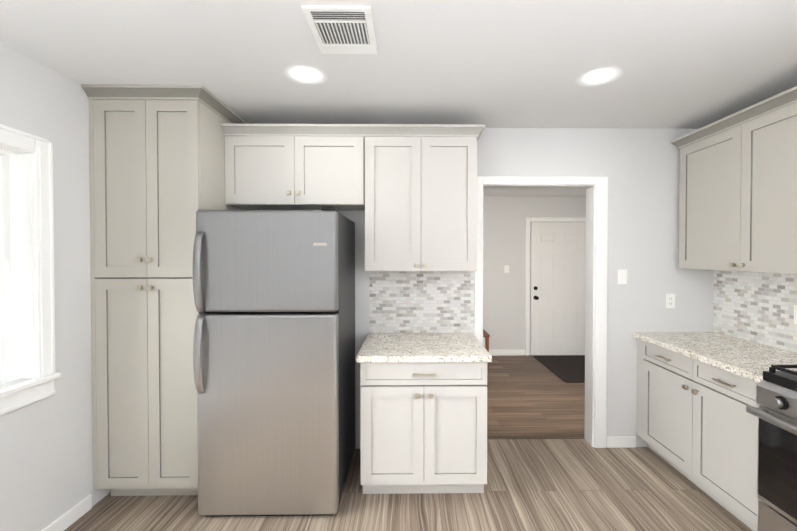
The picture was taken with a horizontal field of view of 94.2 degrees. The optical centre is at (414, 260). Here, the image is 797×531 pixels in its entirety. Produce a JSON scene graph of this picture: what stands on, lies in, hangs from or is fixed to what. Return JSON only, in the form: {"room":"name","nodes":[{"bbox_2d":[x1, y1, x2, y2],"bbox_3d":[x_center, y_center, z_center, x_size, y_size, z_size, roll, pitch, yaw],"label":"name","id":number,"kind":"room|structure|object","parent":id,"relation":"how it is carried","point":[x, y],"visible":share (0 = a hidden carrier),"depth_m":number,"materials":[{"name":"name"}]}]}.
{"room":"kitchen","nodes":[
{"label":"kitchen","id":0,"kind":"room"},
{"bbox_2d":[0,42,110,530],"bbox_3d":[-1.953,0.245,0.485,0.130,2.470,4.670,0,1,-1],"label":"wall","id":1,"kind":"structure","parent":0,"point":[46,462],"depth_m":1.99,"materials":[{"name":"white paint"}]},
{"bbox_2d":[0,124,60,414],"bbox_3d":[-1.944,0.043,1.360,0.170,1.330,1.179,0,1,-1],"label":"window","id":2,"kind":"structure","parent":1,"relation":"in","point":[27,320],"depth_m":1.84,"materials":[{"name":"white"}]},
{"bbox_2d":[42,495,91,530],"bbox_3d":[-1.874,1.441,0.186,0.019,0.085,3.979,0,1,-1],"label":"baseboard","id":3,"kind":"structure","parent":1,"relation":"attached to","point":[68,518],"depth_m":2.04,"materials":[{"name":"white wood"}]},
{"bbox_2d":[0,0,796,128],"bbox_3d":[0.239,-1.031,0.496,4.515,0.080,4.930,0,1,-1],"label":"ceiling","id":4,"kind":"structure","parent":0,"point":[686,64],"depth_m":1.82,"materials":[{"name":"white paint"}]},
{"bbox_2d":[290,66,321,82],"bbox_3d":[-0.585,-1.006,1.999,0.245,0.007,0.245,0,1,-1],"label":"recessed light","id":5,"kind":"object","parent":4,"relation":"in","point":[305,74],"visible":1,"depth_m":1.99,"materials":[{"name":"white glass"}]},
{"bbox_2d":[301,6,377,53],"bbox_3d":[-0.310,-1.000,1.620,0.272,0.010,0.336,0,1,-1],"label":"ceiling vent","id":6,"kind":"object","parent":4,"relation":"in","point":[345,30],"visible":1,"depth_m":1.59,"materials":[{"name":"white"}]},
{"bbox_2d":[582,68,616,83],"bbox_3d":[1.011,-1.006,2.019,0.245,0.007,0.245,0,1,-1],"label":"recessed light","id":7,"kind":"object","parent":4,"relation":"in","point":[602,75],"visible":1,"depth_m":2.01,"materials":[{"name":"white"}]},
{"bbox_2d":[64,355,752,530],"bbox_3d":[1.085,1.492,1.869,6.240,0.060,7.590,0,1,-1],"label":"floor","id":8,"kind":"structure","parent":0,"point":[557,485],"depth_m":2.28,"materials":[{"name":"brown wood"}]},
{"bbox_2d":[81,84,247,495],"bbox_3d":[-1.567,0.220,2.478,0.685,2.468,0.687,0,1,-1],"label":"pantry cabinet","id":9,"kind":"object","parent":8,"relation":"on","point":[157,165],"visible":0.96,"depth_m":2.19,"materials":[{"name":"grey paint"}]},
{"bbox_2d":[192,207,354,515],"bbox_3d":[-0.832,0.574,2.412,0.789,1.763,0.784,0,1,-1],"label":"refrigerator","id":10,"kind":"object","parent":8,"relation":"on","point":[274,345],"visible":1,"depth_m":2.08,"materials":[{"name":"silver metal"}]},
{"bbox_2d":[360,362,486,493],"bbox_3d":[0.056,1.025,2.516,0.763,0.858,0.672,0,1,-1],"label":"base cabinet","id":11,"kind":"object","parent":8,"relation":"on","point":[423,427],"visible":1,"depth_m":2.22,"materials":[{"name":"grey paint"}]},
{"bbox_2d":[356,333,491,362],"bbox_3d":[0.056,0.577,2.513,0.803,0.038,0.667,0,1,-1],"label":"countertop","id":12,"kind":"structure","parent":11,"relation":"on","point":[414,347],"depth_m":2.36,"materials":[{"name":"stone"}]},
{"bbox_2d":[483,329,489,370],"bbox_3d":[0.732,0.983,4.968,0.480,0.880,0.450,0,1,-1],"label":"chair","id":13,"kind":"object","parent":8,"relation":"on","point":[486,335],"visible":0.04,"depth_m":4.76,"materials":[{"name":"brown wood"}]},
{"bbox_2d":[533,355,584,382],"bbox_3d":[2.228,1.417,4.917,0.920,0.012,1.160,0,1,-1],"label":"door mat","id":14,"kind":"object","parent":8,"relation":"on","point":[568,368],"visible":0.52,"depth_m":4.98,"materials":[{"name":"grey fabric"}]},
{"bbox_2d":[636,339,759,530],"bbox_3d":[2.020,1.027,2.343,0.642,0.858,1.067,0,1,-1],"label":"base cabinet","id":15,"kind":"object","parent":8,"relation":"on","point":[697,424],"visible":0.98,"depth_m":2.23,"materials":[{"name":"grey paint"}]},
{"bbox_2d":[633,332,796,381],"bbox_3d":[2.021,0.579,2.338,0.640,0.038,1.065,0,1,-1],"label":"countertop","id":16,"kind":"structure","parent":15,"relation":"on","point":[750,360],"depth_m":2.31,"materials":[{"name":"stone"}]},
{"bbox_2d":[746,365,796,530],"bbox_3d":[1.965,0.984,1.428,0.721,0.968,0.754,0,1,-1],"label":"gas range","id":17,"kind":"object","parent":8,"relation":"on","point":[775,412],"visible":1,"depth_m":1.70,"materials":[{"name":"silver metal"}]},
{"bbox_2d":[338,128,715,448],"bbox_3d":[0.210,0.214,2.912,4.515,2.470,0.130,0,1,-1],"label":"wall","id":18,"kind":"structure","parent":0,"point":[639,168],"depth_m":2.86,"materials":[{"name":"white paint"}]},
{"bbox_2d":[223,131,364,209],"bbox_3d":[-0.810,-0.613,2.657,0.933,0.460,0.328,0,1,-1],"label":"upper cabinet","id":19,"kind":"object","parent":18,"relation":"attached to","point":[265,170],"depth_m":2.50,"materials":[{"name":"grey paint"}]},
{"bbox_2d":[353,135,479,270],"bbox_3d":[0.009,-0.388,2.670,0.836,0.910,0.328,0,1,-1],"label":"upper cabinet","id":20,"kind":"object","parent":18,"relation":"attached to","point":[415,198],"depth_m":2.51,"materials":[{"name":"grey paint"}]},
{"bbox_2d":[370,271,473,332],"bbox_3d":[0.061,0.307,2.841,0.804,0.492,0.008,0,1,-1],"label":"backsplash","id":21,"kind":"structure","parent":18,"relation":"attached to","point":[421,301],"depth_m":2.84,"materials":[{"name":"tile"}]},
{"bbox_2d":[474,176,607,447],"bbox_3d":[0.976,0.401,2.924,1.027,2.096,0.162,0,1,-1],"label":"trim","id":22,"kind":"structure","parent":18,"relation":"attached to","point":[596,259],"depth_m":2.85,"materials":[{"name":"white wood"}]},
{"bbox_2d":[618,269,626,283],"bbox_3d":[1.612,0.124,2.858,0.072,0.115,0.010,0,1,-1],"label":"light switch","id":23,"kind":"object","parent":18,"relation":"attached to","point":[622,276],"visible":1,"depth_m":2.86,"materials":[{"name":"white plastic"}]},
{"bbox_2d":[666,294,674,307],"bbox_3d":[1.987,0.311,2.866,0.072,0.115,0.007,0,1,-1],"label":"electrical outlet","id":24,"kind":"object","parent":18,"relation":"attached to","point":[670,300],"visible":1,"depth_m":2.86,"materials":[{"name":"white plastic"}]},
{"bbox_2d":[483,196,585,349],"bbox_3d":[1.459,0.225,5.588,5.400,2.380,0.130,0,1,-1],"label":"wall","id":25,"kind":"structure","parent":0,"point":[504,230],"depth_m":5.52,"materials":[{"name":"white paint"}]},
{"bbox_2d":[504,265,508,272],"bbox_3d":[1.382,0.125,5.515,0.072,0.115,0.010,0,1,-1],"label":"light switch","id":26,"kind":"object","parent":25,"relation":"attached to","point":[506,268],"visible":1,"depth_m":5.51,"materials":[{"name":"white plastic"}]},
{"bbox_2d":[489,350,524,355],"bbox_3d":[0.220,1.373,5.515,2.880,0.085,0.014,0,1,-1],"label":"baseboard","id":27,"kind":"structure","parent":25,"relation":"attached to","point":[505,352],"depth_m":5.51,"materials":[{"name":"white wood"}]},
{"bbox_2d":[525,217,585,355],"bbox_3d":[2.142,0.384,5.478,0.958,2.065,0.108,0,1,-1],"label":"entry door","id":28,"kind":"structure","parent":25,"relation":"in","point":[555,252],"depth_m":5.50,"materials":[{"name":"white wood"}]},
{"bbox_2d":[483,189,585,195],"bbox_3d":[1.475,-0.989,4.307,5.400,0.080,2.660,0,1,-1],"label":"ceiling","id":29,"kind":"structure","parent":0,"point":[534,192],"depth_m":5.20,"materials":[{"name":"white paint"}]},
{"bbox_3d":[2.432,0.244,0.539,0.130,2.470,4.670,0,1,-1],"label":"wall","id":30,"kind":"structure","parent":0,"visible":0},
{"bbox_2d":[678,98,796,273],"bbox_3d":[2.185,-0.391,2.298,0.314,0.916,1.051,0,1,-1],"label":"upper cabinet","id":31,"kind":"object","parent":30,"relation":"attached to","point":[738,197],"depth_m":2.28,"materials":[{"name":"grey paint"}]},
{"bbox_2d":[713,270,796,352],"bbox_3d":[2.345,0.319,1.889,0.008,0.492,1.970,0,1,-1],"label":"backsplash","id":32,"kind":"structure","parent":30,"relation":"attached to","point":[757,307],"depth_m":2.51,"materials":[{"name":"tile"}]},
{"bbox_2d":[794,305,796,323],"bbox_3d":[2.333,0.329,2.235,0.007,0.115,0.072,0,1,-1],"label":"electrical outlet","id":33,"kind":"object","parent":32,"relation":"attached to","point":[795,314],"visible":1,"depth_m":2.26,"materials":[{"name":"white plastic"}]}
]}

